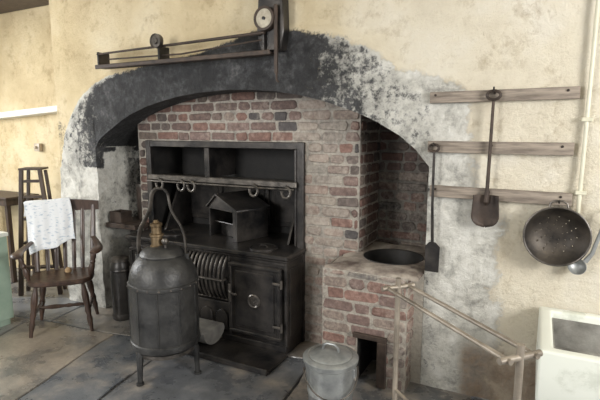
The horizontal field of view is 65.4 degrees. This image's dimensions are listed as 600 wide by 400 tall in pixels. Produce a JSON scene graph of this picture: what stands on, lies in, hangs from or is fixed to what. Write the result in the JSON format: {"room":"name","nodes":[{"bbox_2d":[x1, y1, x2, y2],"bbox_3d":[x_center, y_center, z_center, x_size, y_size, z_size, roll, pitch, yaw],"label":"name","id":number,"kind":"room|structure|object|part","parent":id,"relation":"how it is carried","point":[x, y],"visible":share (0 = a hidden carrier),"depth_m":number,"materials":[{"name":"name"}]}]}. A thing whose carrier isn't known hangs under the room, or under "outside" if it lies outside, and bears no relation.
{"room":"historic interior","nodes":[
{"label":"historic interior","id":0,"kind":"room"},
{"bbox_2d":[0,5,63,270],"bbox_3d":[-2.816,-0.565,4.795,2.200,2.700,0.032,4,10,27],"label":"wall","id":1,"kind":"structure","parent":0,"point":[27,81],"depth_m":4.69,"materials":[{"name":"beige paint"}]},
{"bbox_2d":[0,0,48,13],"bbox_3d":[-2.896,-1.854,4.455,2.090,0.050,0.310,4,10,27],"label":"trim","id":2,"kind":"structure","parent":1,"relation":"attached to","point":[6,6],"depth_m":4.32,"materials":[{"name":"brown wood"}]},
{"bbox_2d":[0,105,56,119],"bbox_3d":[-2.826,-0.862,4.686,2.040,0.169,0.140,4,10,27],"label":"trim","id":3,"kind":"structure","parent":1,"relation":"attached to","point":[48,110],"depth_m":4.52,"materials":[{"name":"white wood"}]},
{"bbox_2d":[34,143,42,151],"bbox_3d":[-2.620,-0.524,4.656,0.080,0.080,0.065,4,10,27],"label":"wall switch","id":4,"kind":"object","parent":1,"relation":"attached to","point":[38,147],"visible":1,"depth_m":4.64,"materials":[{"name":"beige plastic"}]},
{"bbox_2d":[0,266,486,399],"bbox_3d":[-1.076,1.245,1.845,9.282,0.008,6.390,4,10,27],"label":"floor","id":5,"kind":"structure","parent":0,"point":[63,359],"depth_m":2.94,"materials":[{"name":"grey stone"}]},
{"bbox_2d":[0,231,13,326],"bbox_3d":[-2.596,0.617,3.549,0.590,0.730,0.465,4,10,27],"label":"base cabinet","id":6,"kind":"object","parent":5,"relation":"on","point":[6,302],"visible":1,"depth_m":3.58,"materials":[{"name":"paint"}]},
{"bbox_2d":[0,190,38,282],"bbox_3d":[-3.086,0.358,4.843,0.800,0.860,0.340,4,10,27],"label":"side table","id":7,"kind":"object","parent":5,"relation":"on","point":[8,199],"visible":0.54,"depth_m":4.59,"materials":[{"name":"brown wood"}]},
{"bbox_3d":[-2.850,0.439,4.609,0.040,0.770,0.040,4,10,27],"label":"leg","id":8,"kind":"part","parent":7,"relation":"part of","materials":[{"name":"brown wood"}]},
{"bbox_3d":[-2.751,0.409,4.803,0.040,0.770,0.040,4,10,27],"label":"leg","id":9,"kind":"part","parent":7,"relation":"part of","materials":[{"name":"brown wood"}]},
{"bbox_2d":[18,167,66,295],"bbox_3d":[-2.396,0.286,4.283,0.380,1.168,0.175,-1,9,-8],"label":"stepladder","id":10,"kind":"object","parent":5,"relation":"on","point":[21,219],"visible":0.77,"depth_m":4.21,"materials":[{"name":"brown wood"}]},
{"bbox_3d":[-2.510,0.302,4.201,0.130,1.160,0.030,-1,9,-8],"label":"rail","id":11,"kind":"part","parent":10,"relation":"part of","materials":[{"name":"brown wood"}]},
{"bbox_3d":[-2.524,0.292,4.337,0.120,1.140,0.025,-1,9,-8],"label":"leg","id":12,"kind":"part","parent":10,"relation":"part of","materials":[{"name":"brown wood"}]},
{"bbox_3d":[-2.262,0.297,4.235,0.130,1.160,0.030,-1,9,-8],"label":"rail","id":13,"kind":"part","parent":10,"relation":"part of","materials":[{"name":"brown wood"}]},
{"bbox_3d":[-2.287,0.287,4.370,0.120,1.140,0.025,-1,9,-8],"label":"leg","id":14,"kind":"part","parent":10,"relation":"part of","materials":[{"name":"brown wood"}]},
{"bbox_2d":[10,199,102,337],"bbox_3d":[-1.835,0.497,3.614,0.613,0.953,0.478,-3,9,-17],"label":"chair","id":15,"kind":"object","parent":5,"relation":"on","point":[81,275],"visible":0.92,"depth_m":3.62,"materials":[{"name":"brown wood"}]},
{"bbox_3d":[-2.068,0.365,3.486,0.091,0.070,0.388,-2,9,-12],"label":"arm","id":16,"kind":"part","parent":15,"relation":"part of"},
{"bbox_3d":[-1.951,0.816,3.417,0.047,0.381,0.094,5,10,28],"label":"leg","id":17,"kind":"part","parent":15,"relation":"part of","materials":[{"name":"brown wood"}]},
{"bbox_3d":[-2.079,0.310,3.671,0.040,0.503,0.160,-4,9,-25],"label":"post","id":18,"kind":"part","parent":15,"relation":"part of","materials":[{"name":"brown wood"}]},
{"bbox_3d":[-2.038,0.774,3.696,0.094,0.381,0.047,4,10,27],"label":"leg","id":19,"kind":"part","parent":15,"relation":"part of","materials":[{"name":"brown wood"}]},
{"bbox_2d":[23,197,74,254],"bbox_3d":[-1.981,0.204,3.690,0.387,0.419,0.188,-3,9,-17],"label":"cloth","id":20,"kind":"object","parent":15,"relation":"on","point":[50,224],"visible":1,"depth_m":3.67,"materials":[{"name":"white fabric"}]},
{"bbox_3d":[-1.821,0.587,3.579,0.453,0.037,0.378,-3,9,-17],"label":"seat","id":21,"kind":"part","parent":15,"relation":"part of","materials":[{"name":"brown wood"}]},
{"bbox_2d":[65,267,71,272],"bbox_3d":[-1.788,0.540,3.603,0.052,0.048,0.051,4,10,27],"label":"cone","id":22,"kind":"object","parent":15,"relation":"on","point":[68,269],"visible":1,"depth_m":3.59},
{"bbox_3d":[-1.899,0.039,3.757,0.516,0.091,0.039,-3,9,-17],"label":"crest rail","id":23,"kind":"part","parent":15,"relation":"part of","materials":[{"name":"brown wood"}]},
{"bbox_3d":[-1.604,0.800,3.522,0.094,0.381,0.047,4,10,27],"label":"leg","id":24,"kind":"part","parent":15,"relation":"part of","materials":[{"name":"brown wood"}]},
{"bbox_3d":[-1.690,0.758,3.801,0.047,0.381,0.094,5,10,28],"label":"leg","id":25,"kind":"part","parent":15,"relation":"part of","materials":[{"name":"brown wood"}]},
{"bbox_3d":[-1.681,0.292,3.792,0.040,0.503,0.160,-1,9,-9],"label":"post","id":26,"kind":"part","parent":15,"relation":"part of","materials":[{"name":"brown wood"}]},
{"bbox_3d":[-1.583,0.343,3.633,0.091,0.070,0.388,-3,9,-22],"label":"arm","id":27,"kind":"part","parent":15,"relation":"part of"},
{"bbox_2d":[110,254,129,320],"bbox_3d":[-1.431,0.694,3.746,0.164,0.520,0.164,4,10,27],"label":"metal canister","id":28,"kind":"object","parent":5,"relation":"on","point":[119,267],"visible":0.87,"depth_m":3.68,"materials":[{"name":"metal"}]},
{"bbox_3d":[-1.431,0.459,3.711,0.137,0.044,0.137,4,10,27],"label":"lid","id":29,"kind":"part","parent":28,"relation":"part of","materials":[{"name":"metal"}]},
{"bbox_2d":[127,187,201,386],"bbox_3d":[-0.834,0.500,2.852,0.429,1.167,0.432,4,10,27],"label":"boiler","id":30,"kind":"object","parent":5,"relation":"on","point":[162,283],"visible":1,"depth_m":2.72,"materials":[{"name":"grey metal"}]},
{"bbox_3d":[-0.943,0.985,2.780,0.048,0.231,0.076,7,11,39],"label":"leg","id":31,"kind":"part","parent":30,"relation":"part of","materials":[{"name":"grey metal"}]},
{"bbox_3d":[-0.833,0.300,2.823,0.268,0.067,0.268,4,10,27],"label":"lid","id":32,"kind":"part","parent":30,"relation":"part of","materials":[{"name":"grey metal"}]},
{"bbox_3d":[-0.834,0.137,2.799,0.300,0.432,0.031,0,9,-1],"label":"handle","id":33,"kind":"part","parent":30,"relation":"part of","materials":[{"name":"metal"}]},
{"bbox_3d":[-0.653,0.967,2.900,0.076,0.231,0.048,1,9,10],"label":"leg","id":34,"kind":"part","parent":30,"relation":"part of","materials":[{"name":"grey metal"}]},
{"bbox_2d":[126,140,305,375],"bbox_3d":[-0.637,0.276,3.499,1.440,1.420,0.925,4,10,27],"label":"range","id":35,"kind":"object","parent":5,"relation":"on","point":[251,293],"visible":0.65,"depth_m":3.33,"materials":[{"name":"metal"}]},
{"bbox_3d":[-1.124,0.625,3.597,0.450,0.500,0.042,4,10,27],"label":"oven door","id":36,"kind":"part","parent":35,"relation":"part of","materials":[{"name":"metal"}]},
{"bbox_3d":[-1.014,0.252,3.704,0.220,0.026,0.220,4,10,27],"label":"hob lid","id":37,"kind":"part","parent":35,"relation":"part of","materials":[{"name":"metal"}]},
{"bbox_3d":[-0.838,-0.013,4.048,0.410,0.350,0.022,4,10,27],"label":"panel","id":38,"kind":"part","parent":35,"relation":"part of","materials":[{"name":"metal"}]},
{"bbox_3d":[-0.696,0.829,3.436,0.445,0.225,0.035,4,10,27],"label":"ash door","id":39,"kind":"part","parent":35,"relation":"part of","materials":[{"name":"metal"}]},
{"bbox_3d":[-0.583,0.305,3.611,1.440,0.050,0.635,4,10,27],"label":"hob plate","id":40,"kind":"part","parent":35,"relation":"part of","materials":[{"name":"metal"}]},
{"bbox_2d":[147,173,296,190],"bbox_3d":[-0.583,-0.149,3.554,1.350,0.059,0.247,4,10,27],"label":"shelf","id":41,"kind":"object","parent":35,"relation":"attached to","point":[219,179],"depth_m":3.47,"materials":[{"name":"metal"}]},
{"bbox_3d":[-0.561,1.018,3.204,0.940,0.040,0.280,4,10,27],"label":"hearth plate","id":42,"kind":"part","parent":35,"relation":"part of","materials":[{"name":"metal"}]},
{"bbox_2d":[206,190,270,242],"bbox_3d":[-0.476,0.110,3.595,0.390,0.338,0.325,8,12,44],"label":"hood","id":43,"kind":"object","parent":35,"relation":"on","point":[241,216],"visible":0.98,"depth_m":3.52,"materials":[{"name":"black metal"}]},
{"bbox_3d":[-0.528,0.227,3.560,0.062,0.117,0.326,-8,12,-44],"label":"plate","id":44,"kind":"part","parent":43,"relation":"part of","materials":[{"name":"metal"}]},
{"bbox_3d":[-0.441,0.016,3.849,0.440,0.350,0.022,4,10,27],"label":"panel","id":45,"kind":"part","parent":35,"relation":"part of","materials":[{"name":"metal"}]},
{"bbox_3d":[-0.306,0.687,3.185,0.410,0.500,0.042,4,10,27],"label":"oven door","id":46,"kind":"part","parent":35,"relation":"part of","materials":[{"name":"metal"}]},
{"bbox_3d":[-0.253,0.321,3.243,0.200,0.026,0.200,4,10,27],"label":"hob lid","id":47,"kind":"part","parent":35,"relation":"part of","materials":[{"name":"metal"}]},
{"bbox_3d":[-0.049,0.046,3.651,0.400,0.350,0.022,4,10,27],"label":"panel","id":48,"kind":"part","parent":35,"relation":"part of","materials":[{"name":"metal"}]},
{"bbox_2d":[303,342,358,399],"bbox_3d":[0.160,0.945,2.458,0.296,0.404,0.303,4,10,27],"label":"bucket","id":49,"kind":"object","parent":5,"relation":"on","point":[331,369],"visible":1,"depth_m":2.36,"materials":[{"name":"metal"}]},
{"bbox_3d":[0.161,0.808,2.444,0.292,0.056,0.292,4,10,27],"label":"lid","id":50,"kind":"part","parent":49,"relation":"part of","materials":[{"name":"metal"}]},
{"bbox_3d":[0.161,0.766,2.438,0.104,0.043,0.014,4,10,27],"label":"lid handle","id":51,"kind":"part","parent":49,"relation":"part of","materials":[{"name":"metal"}]},
{"bbox_3d":[0.165,0.938,2.383,0.293,0.108,0.164,0,9,-3],"label":"bail handle","id":52,"kind":"part","parent":49,"relation":"part of","materials":[{"name":"metal"}]},
{"bbox_2d":[321,242,424,392],"bbox_3d":[0.553,0.701,3.066,0.592,0.708,0.790,4,10,27],"label":"stove","id":53,"kind":"object","parent":5,"relation":"on","point":[357,315],"visible":0.84,"depth_m":2.76,"materials":[{"name":"brick"}]},
{"bbox_3d":[0.405,0.940,2.742,0.205,0.310,0.023,4,10,27],"label":"fire frame","id":54,"kind":"part","parent":53,"relation":"part of","materials":[{"name":"metal"}]},
{"bbox_2d":[363,249,423,264],"bbox_3d":[0.601,0.484,3.025,0.384,0.249,0.384,4,10,27],"label":"basin","id":55,"kind":"object","parent":53,"relation":"in","point":[379,256],"depth_m":3.15,"materials":[{"name":"metal"}]},
{"bbox_2d":[381,277,542,399],"bbox_3d":[0.605,0.822,1.962,0.323,0.795,0.792,-3,9,-20],"label":"towel rack","id":56,"kind":"object","parent":5,"relation":"on","point":[523,353],"visible":1,"depth_m":1.84,"materials":[{"name":"brown wood"}]},
{"bbox_3d":[0.474,0.760,2.309,0.025,0.775,0.026,4,10,27],"label":"post","id":57,"kind":"part","parent":56,"relation":"part of","materials":[{"name":"beige wood"}]},
{"bbox_3d":[0.605,0.997,1.988,0.016,0.016,0.752,-3,9,-20],"label":"rail","id":58,"kind":"part","parent":56,"relation":"part of","materials":[{"name":"beige wood"}]},
{"bbox_3d":[0.551,0.476,1.889,0.019,0.020,0.792,-3,9,-20],"label":"rail","id":59,"kind":"part","parent":56,"relation":"part of","materials":[{"name":"beige wood"}]},
{"bbox_3d":[0.659,0.470,1.929,0.019,0.020,0.792,-3,9,-20],"label":"rail","id":60,"kind":"part","parent":56,"relation":"part of","materials":[{"name":"beige wood"}]},
{"bbox_3d":[0.736,0.864,1.611,0.025,0.775,0.026,4,10,27],"label":"post","id":61,"kind":"part","parent":56,"relation":"part of","materials":[{"name":"beige wood"}]},
{"bbox_2d":[535,306,599,399],"bbox_3d":[1.532,0.912,2.002,0.945,0.605,0.560,4,10,27],"label":"sink","id":62,"kind":"object","parent":5,"relation":"on","point":[568,368],"visible":0.98,"depth_m":1.94,"materials":[{"name":"white ceramic"}]},
{"bbox_2d":[49,0,599,399],"bbox_3d":[0.928,-0.293,2.978,6.260,2.700,0.932,4,10,27],"label":"wall","id":63,"kind":"structure","parent":0,"point":[381,61],"depth_m":2.61,"materials":[{"name":"beige paint"}]},
{"bbox_2d":[95,0,288,82],"bbox_3d":[-0.800,-1.080,3.150,1.580,0.636,0.150,4,10,27],"label":"rack","id":64,"kind":"object","parent":63,"relation":"attached to","point":[271,18],"visible":1,"depth_m":2.89,"materials":[{"name":"metal"}]},
{"bbox_3d":[-0.865,-1.053,3.159,1.460,0.043,0.021,4,10,27],"label":"rod","id":65,"kind":"part","parent":64,"relation":"part of","materials":[{"name":"metal"}]},
{"bbox_3d":[-0.811,-1.008,3.161,1.360,0.052,0.012,4,10,27],"label":"thin rod","id":66,"kind":"part","parent":64,"relation":"part of","materials":[{"name":"metal"}]},
{"bbox_3d":[-0.140,-0.937,2.803,0.031,0.456,0.020,4,10,27],"label":"lever","id":67,"kind":"part","parent":64,"relation":"part of","materials":[{"name":"metal"}]},
{"bbox_2d":[138,92,379,343],"bbox_3d":[-0.377,0.035,3.659,1.938,1.850,0.423,4,10,27],"label":"brick surround","id":68,"kind":"object","parent":63,"relation":"attached to","point":[342,145],"visible":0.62,"depth_m":3.20,"materials":[{"name":"red brick"}]},
{"bbox_2d":[106,216,148,230],"bbox_3d":[-1.343,0.179,4.078,0.332,0.040,0.580,4,10,27],"label":"ledge","id":69,"kind":"object","parent":68,"relation":"attached to","point":[133,225],"visible":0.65,"depth_m":3.85,"materials":[{"name":"black metal"}]},
{"bbox_2d":[110,209,131,222],"bbox_3d":[-1.505,0.136,3.928,0.130,0.090,0.120,4,10,27],"label":"box","id":70,"kind":"object","parent":69,"relation":"on","point":[117,216],"visible":1,"depth_m":3.89,"materials":[{"name":"wood"}]},
{"bbox_2d":[136,183,142,219],"bbox_3d":[-1.352,-0.007,4.043,0.124,0.338,0.124,4,10,27],"label":"canister","id":71,"kind":"object","parent":69,"relation":"on","point":[138,185],"visible":0.32,"depth_m":4.00,"materials":[{"name":"metal"}]},
{"bbox_2d":[429,185,572,205],"bbox_3d":[1.028,-0.026,2.444,0.685,0.064,0.036,5,10,27],"label":"rail","id":72,"kind":"object","parent":63,"relation":"attached to","point":[507,195],"visible":0.89,"depth_m":2.41,"materials":[{"name":"brown wood"}]},
{"bbox_2d":[428,141,574,155],"bbox_3d":[1.015,-0.270,2.414,0.695,0.063,0.036,5,10,27],"label":"rail","id":73,"kind":"object","parent":63,"relation":"attached to","point":[524,148],"visible":0.92,"depth_m":2.38,"materials":[{"name":"brown wood"}]},
{"bbox_2d":[430,86,580,102],"bbox_3d":[1.017,-0.532,2.374,0.700,0.058,0.036,4,9,27],"label":"rail","id":74,"kind":"object","parent":63,"relation":"attached to","point":[573,92],"visible":0.94,"depth_m":2.34,"materials":[{"name":"brown wood"}]},
{"bbox_2d":[575,0,599,212],"bbox_3d":[1.366,-0.729,2.170,0.047,1.600,0.043,4,10,27],"label":"pipe","id":75,"kind":"object","parent":63,"relation":"attached to","point":[587,118],"visible":0.94,"depth_m":2.20,"materials":[{"name":"beige metal"}]},
{"bbox_3d":[1.464,0.050,2.233,0.006,0.017,0.068,4,10,27],"label":"nail","id":76,"kind":"object","parent":63,"relation":"attached to","visible":0},
{"bbox_2d":[568,230,599,274],"bbox_3d":[1.394,0.208,2.266,0.149,0.323,0.056,4,10,27],"label":"metal ladle","id":77,"kind":"object","parent":76,"relation":"hanging from","point":[578,268],"visible":0.86,"depth_m":2.29,"materials":[{"name":"metal"}]},
{"bbox_2d":[568,260,586,274],"bbox_3d":[1.364,0.328,2.300,0.082,0.075,0.056,4,10,27],"label":"bowl","id":78,"kind":"object","parent":77,"relation":"on","point":[578,268],"depth_m":2.31,"materials":[{"name":"metal"}]},
{"bbox_3d":[1.419,0.180,2.244,0.090,0.263,0.013,3,9,20],"label":"handle","id":79,"kind":"part","parent":77,"relation":"part of","materials":[{"name":"metal"}]},
{"bbox_2d":[377,124,428,324],"bbox_3d":[-0.171,0.014,3.794,2.730,1.850,0.013,4,10,27],"label":"wall","id":80,"kind":"structure","parent":0,"point":[403,173],"depth_m":3.32,"materials":[{"name":"brick"}]},
{"bbox_3d":[0.724,-0.301,2.522,0.008,0.021,0.049,4,10,27],"label":"iron hook","id":81,"kind":"object","parent":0,"visible":0},
{"bbox_2d":[425,143,439,272],"bbox_3d":[0.735,0.047,2.571,0.088,0.717,0.022,4,10,27],"label":"scraper","id":82,"kind":"object","parent":81,"relation":"hanging from","point":[432,250],"visible":1,"depth_m":2.59,"materials":[{"name":"metal"}]},
{"bbox_3d":[0.738,0.318,2.608,0.080,0.170,0.007,4,10,27],"label":"blade","id":83,"kind":"part","parent":82,"relation":"part of","materials":[{"name":"metal"}]},
{"bbox_3d":[1.265,0.006,2.279,0.008,0.020,0.066,4,10,27],"label":"iron hook","id":84,"kind":"object","parent":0,"visible":0},
{"bbox_2d":[523,200,591,266],"bbox_3d":[1.270,0.159,2.312,0.300,0.332,0.077,4,10,27],"label":"colander","id":85,"kind":"object","parent":84,"relation":"hanging from","point":[536,226],"visible":1,"depth_m":2.32,"materials":[{"name":"metal"}]},
{"bbox_3d":[1.256,0.018,2.263,0.091,0.039,0.011,4,10,27],"label":"handle","id":86,"kind":"part","parent":85,"relation":"part of","materials":[{"name":"metal"}]},
{"bbox_3d":[0.978,-0.560,2.352,0.009,0.021,0.049,4,10,27],"label":"iron hook","id":87,"kind":"object","parent":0,"visible":0},
{"bbox_2d":[471,89,501,227],"bbox_3d":[0.972,-0.207,2.409,0.138,0.711,0.035,4,10,27],"label":"shovel","id":88,"kind":"object","parent":87,"relation":"hanging from","point":[485,208],"visible":1,"depth_m":2.43,"materials":[{"name":"metal"}]},
{"bbox_2d":[483,190,489,205],"bbox_3d":[0.974,-0.011,2.440,0.029,0.082,0.030,4,10,27],"label":"socket","id":89,"kind":"object","parent":88,"relation":"attached to","point":[486,197],"depth_m":2.43,"materials":[{"name":"metal"}]}
]}

